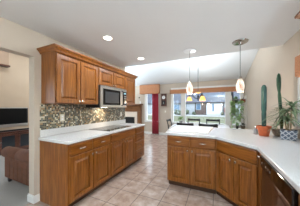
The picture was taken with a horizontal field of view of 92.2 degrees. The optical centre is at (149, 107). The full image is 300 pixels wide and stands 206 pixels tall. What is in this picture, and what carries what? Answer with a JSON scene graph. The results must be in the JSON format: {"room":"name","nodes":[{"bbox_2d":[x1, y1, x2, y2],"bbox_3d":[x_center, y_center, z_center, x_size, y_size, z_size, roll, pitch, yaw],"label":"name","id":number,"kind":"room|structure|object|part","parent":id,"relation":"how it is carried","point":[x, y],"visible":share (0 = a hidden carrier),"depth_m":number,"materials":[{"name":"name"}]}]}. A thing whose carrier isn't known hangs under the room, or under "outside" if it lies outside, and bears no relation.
{"room":"kitchen","nodes":[
{"label":"kitchen","id":0,"kind":"room"},
{"bbox_2d":[0,53,28,130],"bbox_3d":[-4.655,-0.907,4.432,0.150,4.500,9.400,0,0,25],"label":"wall","id":1,"kind":"structure","parent":0,"point":[14,80],"depth_m":4.75,"materials":[{"name":"beige paint"}]},
{"bbox_2d":[0,50,9,67],"bbox_3d":[-4.715,-1.567,3.891,0.190,0.620,1.405,0,0,25],"label":"wall shelf","id":2,"kind":"object","parent":1,"relation":"attached to","point":[4,56],"visible":0.78,"depth_m":4.39,"materials":[{"name":"brown wood"}]},
{"bbox_2d":[0,17,124,195],"bbox_3d":[-2.004,-0.807,1.354,0.130,4.300,6.000,0,0,25],"label":"wall","id":3,"kind":"structure","parent":0,"point":[17,39],"depth_m":2.04,"materials":[{"name":"beige paint"}]},
{"bbox_2d":[27,193,39,203],"bbox_3d":[-1.673,1.290,2.079,0.160,0.105,0.083,0,0,25],"label":"baseboard","id":4,"kind":"structure","parent":3,"relation":"attached to","point":[32,199],"depth_m":2.04,"materials":[{"name":"white paint"}]},
{"bbox_2d":[41,51,97,104],"bbox_3d":[-1.246,-0.422,2.376,0.364,0.730,0.788,0,0,25],"label":"upper cabinet","id":5,"kind":"object","parent":3,"relation":"attached to","point":[65,79],"visible":0.95,"depth_m":2.11,"materials":[{"name":"brown wood"}]},
{"bbox_3d":[-1.200,-0.405,2.140,0.020,0.675,0.372,0,0,25],"label":"door","id":6,"kind":"part","parent":5,"relation":"part of","materials":[{"name":"brown wood"}]},
{"bbox_2d":[37,43,137,78],"bbox_3d":[-0.966,-0.805,2.984,0.400,0.073,2.232,0,0,25],"label":"crown molding","id":7,"kind":"structure","parent":5,"relation":"attached to","point":[52,47],"depth_m":2.25,"materials":[{"name":"brown wood"}]},
{"bbox_3d":[-1.038,-0.405,2.495,0.020,0.675,0.372,0,0,25],"label":"door","id":8,"kind":"part","parent":5,"relation":"part of","materials":[{"name":"brown wood"}]},
{"bbox_2d":[40,104,124,129],"bbox_3d":[-1.147,0.135,3.065,0.008,0.384,2.145,0,0,25],"label":"backsplash","id":9,"kind":"structure","parent":3,"relation":"attached to","point":[74,114],"depth_m":2.59,"materials":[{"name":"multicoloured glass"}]},
{"bbox_2d":[98,66,124,88],"bbox_3d":[-0.906,-0.605,3.122,0.364,0.365,0.850,0,0,25],"label":"upper cabinet","id":10,"kind":"object","parent":3,"relation":"attached to","point":[106,77],"visible":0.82,"depth_m":2.98,"materials":[{"name":"brown wood"}]},
{"bbox_3d":[-0.866,-0.587,2.872,0.020,0.310,0.402,0,0,25],"label":"door","id":11,"kind":"part","parent":10,"relation":"part of","materials":[{"name":"brown wood"}]},
{"bbox_2d":[86,85,126,107],"bbox_3d":[-0.878,-0.209,3.109,0.452,0.421,0.838,0,0,25],"label":"microwave","id":12,"kind":"object","parent":10,"relation":"attached to","point":[108,97],"visible":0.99,"depth_m":2.93,"materials":[{"name":"metal"}]},
{"bbox_3d":[-0.742,-0.209,3.047,0.030,0.415,0.838,0,0,25],"label":"door frame","id":13,"kind":"part","parent":12,"relation":"part of","materials":[{"name":"metal"}]},
{"bbox_3d":[-0.691,-0.587,3.256,0.020,0.310,0.402,0,0,25],"label":"door","id":14,"kind":"part","parent":10,"relation":"part of","materials":[{"name":"brown wood"}]},
{"bbox_2d":[124,75,134,105],"bbox_3d":[-0.628,-0.422,3.732,0.364,0.730,0.487,0,0,25],"label":"upper cabinet","id":15,"kind":"object","parent":3,"relation":"attached to","point":[129,82],"visible":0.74,"depth_m":3.66,"materials":[{"name":"brown wood"}]},
{"bbox_2d":[0,133,232,205],"bbox_3d":[-1.380,1.368,2.938,7.050,0.050,9.400,0,0,25],"label":"floor","id":16,"kind":"structure","parent":0,"point":[145,182],"depth_m":2.34,"materials":[{"name":"beige tile"}]},
{"bbox_2d":[0,129,28,154],"bbox_3d":[-4.391,1.023,4.091,0.534,0.640,2.660,0,0,25],"label":"media console","id":17,"kind":"object","parent":16,"relation":"on","point":[20,138],"visible":0.34,"depth_m":4.32,"materials":[{"name":"brown wood"}]},
{"bbox_3d":[-4.101,1.008,4.187,0.022,0.490,0.405,0,0,25],"label":"door","id":18,"kind":"part","parent":17,"relation":"part of","materials":[{"name":"brown wood"}]},
{"bbox_3d":[-4.105,1.008,4.189,0.006,0.370,0.295,0,0,25],"label":"pane","id":19,"kind":"part","parent":17,"relation":"part of","materials":[{"name":"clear glass"}]},
{"bbox_2d":[0,107,27,127],"bbox_3d":[-4.377,0.349,4.030,0.230,0.705,1.600,0,0,25],"label":"television","id":20,"kind":"object","parent":17,"relation":"on","point":[9,116],"visible":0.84,"depth_m":4.40,"materials":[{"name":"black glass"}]},
{"bbox_2d":[0,128,28,132],"bbox_3d":[-4.070,0.677,4.366,0.030,0.050,0.965,0,0,25],"label":"soundbar","id":21,"kind":"object","parent":17,"relation":"on","point":[21,128],"visible":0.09,"depth_m":4.33,"materials":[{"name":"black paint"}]},
{"bbox_3d":[-3.925,1.008,4.574,0.022,0.490,0.405,0,0,25],"label":"door","id":22,"kind":"part","parent":17,"relation":"part of","materials":[{"name":"brown wood"}]},
{"bbox_3d":[-3.928,1.008,4.576,0.006,0.370,0.295,0,0,25],"label":"pane","id":23,"kind":"part","parent":17,"relation":"part of","materials":[{"name":"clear glass"}]},
{"bbox_2d":[1,146,28,185],"bbox_3d":[-1.836,0.913,3.421,1.120,0.860,2.167,0,0,25],"label":"sofa","id":24,"kind":"object","parent":16,"relation":"on","point":[16,159],"visible":0.2,"depth_m":2.44,"materials":[{"name":"brown leather"}]},
{"bbox_3d":[-2.177,1.063,2.504,0.920,0.380,0.190,0,0,25],"label":"arm","id":25,"kind":"part","parent":24,"relation":"part of"},
{"bbox_2d":[40,134,109,205],"bbox_3d":[-1.125,0.905,2.312,0.654,0.875,0.806,0,0,25],"label":"base cabinet","id":26,"kind":"object","parent":16,"relation":"on","point":[69,173],"visible":0.93,"depth_m":2.00,"materials":[{"name":"brown wood"}]},
{"bbox_3d":[-1.315,0.905,1.959,0.600,0.875,0.005,0,0,25],"label":"panel","id":27,"kind":"part","parent":26,"relation":"part of","materials":[{"name":"brown wood"}]},
{"bbox_3d":[-0.948,0.554,2.018,0.020,0.147,0.377,0,0,25],"label":"drawer","id":28,"kind":"part","parent":26,"relation":"part of","materials":[{"name":"brown wood"}]},
{"bbox_3d":[-0.948,0.935,2.018,0.020,0.585,0.375,0,0,25],"label":"door","id":29,"kind":"part","parent":26,"relation":"part of","materials":[{"name":"brown wood"}]},
{"bbox_2d":[38,119,144,144],"bbox_3d":[-0.863,0.397,2.926,0.639,0.140,2.177,0,0,25],"label":"countertop","id":30,"kind":"structure","parent":26,"relation":"on","point":[78,133],"depth_m":2.39,"materials":[{"name":"white stone"}]},
{"bbox_2d":[89,125,131,130],"bbox_3d":[-0.786,0.423,3.062,0.528,0.009,0.800,0,0,25],"label":"cooktop","id":31,"kind":"object","parent":30,"relation":"in","point":[112,127],"visible":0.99,"depth_m":2.92,"materials":[{"name":"black glass"}]},
{"bbox_3d":[-0.784,0.554,2.377,0.020,0.147,0.377,0,0,25],"label":"drawer","id":32,"kind":"part","parent":26,"relation":"part of","materials":[{"name":"brown wood"}]},
{"bbox_3d":[-0.784,0.935,2.377,0.020,0.585,0.375,0,0,25],"label":"door","id":33,"kind":"part","parent":26,"relation":"part of","materials":[{"name":"brown wood"}]},
{"bbox_2d":[107,128,134,181],"bbox_3d":[-0.778,0.905,3.076,0.652,0.875,0.869,0,0,25],"label":"base cabinet","id":34,"kind":"object","parent":16,"relation":"on","point":[122,144],"visible":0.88,"depth_m":2.85,"materials":[{"name":"brown wood"}]},
{"bbox_3d":[-0.608,0.935,2.763,0.020,0.585,0.410,0,0,25],"label":"door","id":35,"kind":"part","parent":34,"relation":"part of","materials":[{"name":"brown wood"}]},
{"bbox_3d":[-0.430,0.935,3.154,0.020,0.585,0.410,0,0,25],"label":"door","id":36,"kind":"part","parent":34,"relation":"part of","materials":[{"name":"brown wood"}]},
{"bbox_2d":[125,104,142,123],"bbox_3d":[-1.198,0.573,7.878,1.720,1.540,0.260,0,0,25],"label":"fireplace","id":37,"kind":"object","parent":16,"relation":"on","point":[133,114],"visible":0.37,"depth_m":7.69,"materials":[{"name":"brown wood"}]},
{"bbox_2d":[132,126,143,164],"bbox_3d":[-0.502,0.905,3.681,0.652,0.875,0.459,0,0,25],"label":"base cabinet","id":38,"kind":"object","parent":16,"relation":"on","point":[139,131],"visible":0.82,"depth_m":3.51,"materials":[{"name":"brown wood"}]},
{"bbox_3d":[-0.243,1.125,3.563,0.020,0.205,0.432,0,0,25],"label":"drawer","id":39,"kind":"part","parent":38,"relation":"part of","materials":[{"name":"brown wood"}]},
{"bbox_3d":[-0.243,0.915,3.563,0.020,0.195,0.432,0,0,25],"label":"drawer","id":40,"kind":"part","parent":38,"relation":"part of","materials":[{"name":"brown wood"}]},
{"bbox_3d":[-0.243,0.713,3.563,0.020,0.190,0.432,0,0,25],"label":"drawer","id":41,"kind":"part","parent":38,"relation":"part of","materials":[{"name":"brown wood"}]},
{"bbox_3d":[-0.243,0.544,3.563,0.020,0.127,0.432,0,0,25],"label":"drawer","id":42,"kind":"part","parent":38,"relation":"part of","materials":[{"name":"brown wood"}]},
{"bbox_2d":[177,122,193,125],"bbox_3d":[1.087,0.887,4.310,0.480,0.917,0.535,0,0,25],"label":"dining chair","id":43,"kind":"object","parent":16,"relation":"on","point":[186,124],"visible":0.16,"depth_m":4.05,"materials":[{"name":"black paint"}]},
{"bbox_2d":[167,135,215,193],"bbox_3d":[0.758,0.905,2.575,0.762,0.875,0.654,0,0,25],"label":"base cabinet","id":44,"kind":"object","parent":16,"relation":"on","point":[191,161],"visible":0.92,"depth_m":2.30,"materials":[{"name":"brown wood"}]},
{"bbox_3d":[0.469,0.559,2.396,0.357,0.157,0.020,0,0,25],"label":"drawer","id":45,"kind":"part","parent":44,"relation":"part of","materials":[{"name":"brown wood"}]},
{"bbox_3d":[0.469,0.941,2.396,0.355,0.575,0.020,0,0,25],"label":"door","id":46,"kind":"part","parent":44,"relation":"part of","materials":[{"name":"brown wood"}]},
{"bbox_3d":[0.814,0.559,2.239,0.359,0.157,0.020,0,0,25],"label":"drawer","id":47,"kind":"part","parent":44,"relation":"part of","materials":[{"name":"brown wood"}]},
{"bbox_3d":[0.814,0.941,2.239,0.357,0.575,0.020,0,0,25],"label":"door","id":48,"kind":"part","parent":44,"relation":"part of","materials":[{"name":"brown wood"}]},
{"bbox_2d":[188,118,199,122],"bbox_3d":[1.634,0.887,5.484,0.480,0.917,0.535,0,0,25],"label":"dining chair","id":49,"kind":"object","parent":16,"relation":"on","point":[189,119],"visible":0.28,"depth_m":5.71,"materials":[{"name":"black paint"}]},
{"bbox_2d":[172,123,229,127],"bbox_3d":[1.688,0.966,4.857,1.720,0.755,0.920,0,0,25],"label":"dining table","id":50,"kind":"object","parent":16,"relation":"on","point":[195,124],"visible":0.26,"depth_m":4.74,"materials":[{"name":"white paint"}]},
{"bbox_2d":[199,123,217,127],"bbox_3d":[1.642,0.887,4.057,0.480,0.917,0.535,0,0,25],"label":"dining chair","id":51,"kind":"object","parent":16,"relation":"on","point":[205,125],"visible":0.22,"depth_m":3.80,"materials":[{"name":"black paint"}]},
{"bbox_2d":[206,119,219,123],"bbox_3d":[2.261,0.887,5.198,0.480,0.917,0.535,0,0,25],"label":"dining chair","id":52,"kind":"object","parent":16,"relation":"on","point":[216,120],"visible":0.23,"depth_m":5.42,"materials":[{"name":"black paint"}]},
{"bbox_2d":[216,139,261,205],"bbox_3d":[1.468,0.905,1.955,1.041,0.875,1.194,0,0,25],"label":"base cabinet","id":53,"kind":"object","parent":16,"relation":"on","point":[237,166],"depth_m":1.82,"materials":[{"name":"brown wood"}]},
{"bbox_3d":[1.040,0.941,2.017,0.020,0.575,0.281,0,0,-21],"label":"door","id":54,"kind":"part","parent":53,"relation":"part of","materials":[{"name":"brown wood"}]},
{"bbox_2d":[166,125,299,193],"bbox_3d":[0.853,0.448,1.754,2.003,0.040,2.900,0,0,25],"label":"countertop","id":55,"kind":"structure","parent":53,"relation":"on","point":[283,155],"depth_m":1.68,"materials":[{"name":"white stone"}]},
{"bbox_2d":[169,125,212,133],"bbox_3d":[0.817,0.419,2.859,0.783,0.018,0.820,0,0,25],"label":"serving tray","id":56,"kind":"object","parent":55,"relation":"on","point":[178,128],"visible":0.98,"depth_m":2.70,"materials":[{"name":"white plastic"}]},
{"bbox_2d":[253,126,257,134],"bbox_3d":[1.685,0.361,2.309,0.064,0.134,0.063,0,0,25],"label":"glass shaker","id":57,"kind":"object","parent":55,"relation":"on","point":[255,131],"visible":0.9,"depth_m":2.29,"materials":[{"name":"clear glass"}]},
{"bbox_2d":[256,85,271,135],"bbox_3d":[1.734,0.040,2.199,0.188,0.775,0.187,0,0,25],"label":"cactus","id":58,"kind":"object","parent":55,"relation":"on","point":[262,129],"visible":0.96,"depth_m":2.17,"materials":[{"name":"plant"}]},
{"bbox_3d":[1.735,-0.025,2.198,0.069,0.645,0.071,0,0,25],"label":"stem","id":59,"kind":"part","parent":58,"relation":"part of","materials":[{"name":"green plant"}]},
{"bbox_2d":[270,73,283,135],"bbox_3d":[1.929,-0.045,2.180,0.185,0.945,0.175,0,0,25],"label":"cactus","id":60,"kind":"object","parent":55,"relation":"on","point":[276,132],"visible":0.73,"depth_m":2.16,"materials":[{"name":"plant"}]},
{"bbox_3d":[1.956,-0.087,2.174,0.084,0.861,0.056,0,0,25],"label":"stem","id":61,"kind":"part","parent":60,"relation":"part of","materials":[{"name":"green plant"}]},
{"bbox_2d":[260,97,299,140],"bbox_3d":[1.823,0.133,2.026,0.629,0.589,0.540,0,0,-45],"label":"dracaena","id":62,"kind":"object","parent":55,"relation":"on","point":[285,134],"visible":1,"depth_m":1.92,"materials":[{"name":"plant"}]},
{"bbox_3d":[1.146,0.941,1.740,0.020,0.575,0.281,0,0,-21],"label":"door","id":63,"kind":"part","parent":53,"relation":"part of","materials":[{"name":"brown wood"}]},
{"bbox_3d":[1.441,0.905,1.400,0.580,0.875,0.162,0,0,25],"label":"cabinet filler","id":64,"kind":"part","parent":53,"relation":"part of","materials":[{"name":"brown wood"}]},
{"bbox_2d":[231,95,246,128],"bbox_3d":[3.387,0.443,5.545,0.497,1.800,0.290,0,0,25],"label":"rack","id":65,"kind":"object","parent":16,"relation":"on","point":[246,95],"visible":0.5,"depth_m":5.51,"materials":[{"name":"beige paint"}]},
{"bbox_2d":[229,96,244,127],"bbox_3d":[3.259,0.190,5.457,0.502,1.233,0.481,0,0,25],"label":"ivy plant","id":66,"kind":"object","parent":65,"relation":"on","point":[236,100],"visible":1,"depth_m":5.34,"materials":[{"name":"green plant"}]},
{"bbox_3d":[3.547,0.443,5.329,0.027,1.800,0.028,0,0,25],"label":"post","id":67,"kind":"part","parent":65,"relation":"part of","materials":[{"name":"beige paint"}]},
{"bbox_2d":[260,155,298,205],"bbox_3d":[1.248,0.907,1.021,0.617,0.872,0.676,0,0,25],"label":"dishwasher","id":68,"kind":"object","parent":16,"relation":"on","point":[276,190],"visible":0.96,"depth_m":1.11,"materials":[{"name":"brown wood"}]},
{"bbox_3d":[0.985,0.913,1.141,0.022,0.631,0.672,0,0,25],"label":"door","id":69,"kind":"part","parent":68,"relation":"part of","materials":[{"name":"brown wood"}]},
{"bbox_2d":[0,0,299,67],"bbox_3d":[-0.447,-1.117,0.550,3.370,0.080,5.830,0,0,25],"label":"ceiling","id":70,"kind":"structure","parent":0,"point":[156,31],"depth_m":1.87,"materials":[{"name":"white paint"}]},
{"bbox_2d":[102,35,112,40],"bbox_3d":[-0.652,-1.074,2.232,0.170,0.006,0.170,0,0,25],"label":"recessed light","id":71,"kind":"object","parent":70,"relation":"in","point":[105,37],"visible":1,"depth_m":2.21,"materials":[{"name":"white paint"}]},
{"bbox_2d":[183,48,195,93],"bbox_3d":[0.749,-0.669,2.725,0.236,0.815,0.236,0,0,25],"label":"pendant light","id":72,"kind":"object","parent":70,"relation":"hanging from","point":[189,89],"visible":1,"depth_m":2.69,"materials":[{"name":"white glass"}]},
{"bbox_3d":[0.749,-0.364,2.725,0.122,0.205,0.122,0,0,25],"label":"lamp shade","id":73,"kind":"part","parent":72,"relation":"part of","materials":[{"name":"white glass"}]},
{"bbox_2d":[232,38,248,91],"bbox_3d":[1.469,-0.667,2.353,0.236,0.820,0.236,0,0,25],"label":"pendant light","id":74,"kind":"object","parent":70,"relation":"hanging from","point":[240,86],"visible":1,"depth_m":2.31,"materials":[{"name":"white glass"}]},
{"bbox_3d":[1.469,-0.362,2.353,0.122,0.210,0.122,0,0,25],"label":"lamp shade","id":75,"kind":"part","parent":74,"relation":"part of","materials":[{"name":"white glass"}]},
{"bbox_2d":[135,79,244,132],"bbox_3d":[0.602,0.043,7.282,7.350,2.600,0.150,0,0,25],"label":"wall","id":76,"kind":"structure","parent":0,"point":[164,88],"depth_m":7.10,"materials":[{"name":"beige paint"}]},
{"bbox_2d":[140,84,159,93],"bbox_3d":[-0.025,-0.932,7.379,1.100,0.460,0.158,0,0,25],"label":"valance","id":77,"kind":"object","parent":76,"relation":"attached to","point":[153,88],"visible":1,"depth_m":7.28,"materials":[{"name":"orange fabric"}]},
{"bbox_2d":[152,93,158,133],"bbox_3d":[0.267,0.311,7.261,0.363,2.024,0.103,0,0,25],"label":"curtain","id":78,"kind":"object","parent":77,"relation":"hanging from","point":[155,114],"visible":0.93,"depth_m":7.25,"materials":[{"name":"red fabric"}]},
{"bbox_2d":[145,94,159,121],"bbox_3d":[0.110,-0.047,7.457,0.850,1.600,0.180,0,0,25],"label":"window","id":79,"kind":"structure","parent":76,"relation":"in","point":[146,95],"depth_m":7.56,"materials":[{"name":"white paint"}]},
{"bbox_2d":[144,131,165,134],"bbox_3d":[0.681,1.293,7.155,2.300,0.100,0.015,0,0,25],"label":"baseboard","id":80,"kind":"structure","parent":76,"relation":"attached to","point":[161,133],"depth_m":7.42,"materials":[{"name":"white paint"}]},
{"bbox_2d":[161,94,166,105],"bbox_3d":[0.681,-0.377,7.107,0.300,0.610,0.102,0,0,25],"label":"wall clock","id":81,"kind":"object","parent":76,"relation":"attached to","point":[163,96],"visible":1,"depth_m":7.07,"materials":[{"name":"brown wood"}]},
{"bbox_2d":[171,85,242,126],"bbox_3d":[2.389,-0.072,6.417,3.020,1.730,0.180,0,0,25],"label":"window","id":82,"kind":"structure","parent":76,"relation":"in","point":[227,94],"depth_m":6.28,"materials":[{"name":"white paint"}]},
{"bbox_2d":[170,86,235,93],"bbox_3d":[2.322,-0.752,6.324,2.975,0.210,0.125,0,0,25],"label":"valance","id":83,"kind":"object","parent":82,"relation":"attached to","point":[215,89],"visible":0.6,"depth_m":6.20,"materials":[{"name":"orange fabric"}]},
{"bbox_2d":[125,49,258,85],"bbox_3d":[-1.380,-2.157,2.938,7.050,2.000,9.400,0,0,25],"label":"vault","id":84,"kind":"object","parent":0,"point":[226,66],"visible":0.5,"depth_m":5.38,"materials":[{"name":"white paint"}]},
{"bbox_2d":[187,92,205,100],"bbox_3d":[1.415,-0.903,4.422,0.570,1.403,0.612,0,0,25],"label":"chandelier","id":85,"kind":"object","parent":84,"relation":"hanging from","point":[202,98],"visible":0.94,"depth_m":4.38,"materials":[{"name":"glass"}]},
{"bbox_2d":[256,125,271,135],"bbox_3d":[1.734,0.353,2.199,0.188,0.150,0.187,0,0,25],"label":"pot","id":86,"kind":"object","parent":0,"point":[262,129],"depth_m":2.15,"materials":[{"name":"ceramic"}]},
{"bbox_2d":[245,30,299,138],"bbox_3d":[1.895,-0.857,1.444,0.150,4.400,9.400,0,0,25],"label":"wall","id":87,"kind":"structure","parent":0,"point":[268,62],"depth_m":2.94,"materials":[{"name":"beige paint"}]},
{"bbox_2d":[294,54,299,128],"bbox_3d":[1.898,-0.217,1.558,0.180,1.020,0.990,0,0,25],"label":"window","id":88,"kind":"structure","parent":87,"relation":"in","point":[299,54],"depth_m":1.96,"materials":[{"name":"white paint"}]},
{"bbox_2d":[295,55,299,77],"bbox_3d":[1.817,-0.551,1.545,0.033,0.292,1.000,0,0,25],"label":"valance","id":89,"kind":"object","parent":88,"relation":"attached to","point":[297,58],"visible":1,"depth_m":1.94,"materials":[{"name":"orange fabric"}]},
{"bbox_3d":[1.234,-0.407,0.619,0.364,0.760,1.300,0,0,25],"label":"upper cabinet","id":90,"kind":"object","parent":87,"relation":"attached to","visible":0},
{"bbox_2d":[294,11,299,18],"bbox_3d":[1.224,-0.805,0.621,0.385,0.073,1.409,0,0,25],"label":"crown molding","id":91,"kind":"structure","parent":90,"relation":"attached to","point":[297,16],"depth_m":1.30,"materials":[{"name":"brown wood"}]},
{"bbox_2d":[271,129,279,135],"bbox_3d":[1.940,0.378,2.181,0.164,0.100,0.164,0,0,25],"label":"pot","id":92,"kind":"object","parent":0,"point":[276,132],"depth_m":2.16,"materials":[{"name":"ceramic"}]},
{"bbox_2d":[280,129,297,140],"bbox_3d":[1.873,0.364,1.948,0.168,0.128,0.168,0,0,-45],"label":"pot","id":93,"kind":"object","parent":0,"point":[285,134],"depth_m":1.90,"materials":[{"name":"ceramic"}]},
{"label":"outside","id":94,"kind":"structure","parent":0,"visible":0},
{"bbox_2d":[148,115,239,123],"bbox_3d":[10.235,1.568,40.506,75.000,0.150,67.800,0,0,25],"label":"lawn","id":95,"kind":"structure","parent":94,"point":[202,119],"depth_m":18.11,"materials":[{"name":"green plant"}]},
{"bbox_2d":[148,94,151,113],"bbox_3d":[-0.369,-3.257,41.353,9.500,9.500,9.560,0,0,25],"label":"house","id":96,"kind":"structure","parent":95,"relation":"on","point":[149,95],"depth_m":36.45,"materials":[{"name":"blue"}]},
{"bbox_2d":[174,94,180,110],"bbox_3d":[6.448,-3.257,37.144,5.800,9.500,9.560,0,0,25],"label":"house","id":97,"kind":"structure","parent":95,"relation":"on","point":[177,97],"depth_m":32.53,"materials":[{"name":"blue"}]},
{"bbox_2d":[174,109,180,114],"bbox_3d":[5.478,0.929,28.678,1.578,1.288,1.447,0,0,25],"label":"shrub","id":98,"kind":"object","parent":95,"relation":"on","point":[176,111],"visible":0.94,"depth_m":28.48,"materials":[{"name":"green plant"}]},
{"bbox_2d":[186,92,224,114],"bbox_3d":[13.039,-3.257,33.038,8.600,9.500,9.560,0,0,25],"label":"house","id":99,"kind":"structure","parent":95,"relation":"on","point":[214,104],"depth_m":28.98,"materials":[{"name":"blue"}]},
{"bbox_3d":[10.777,0.243,29.129,0.930,2.400,0.049,0,0,25],"label":"brick panel","id":100,"kind":"part","parent":99,"relation":"part of","materials":[{"name":"brown brick"}]},
{"bbox_3d":[12.536,0.318,28.321,2.900,2.250,0.059,0,0,25],"label":"garage door","id":101,"kind":"part","parent":99,"relation":"part of","materials":[{"name":"white"}]},
{"bbox_2d":[231,91,239,114],"bbox_3d":[22.597,-3.257,29.777,10.100,9.500,9.560,0,0,25],"label":"house","id":102,"kind":"structure","parent":95,"relation":"on","point":[234,93],"depth_m":28.37,"materials":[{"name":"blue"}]},
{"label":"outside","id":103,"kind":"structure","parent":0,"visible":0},
{"bbox_2d":[148,114,224,116],"bbox_3d":[4.777,1.478,28.542,75.000,0.029,4.900,0,0,25],"label":"road","id":104,"kind":"structure","parent":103,"point":[148,114],"depth_m":26.71,"materials":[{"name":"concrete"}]}
]}

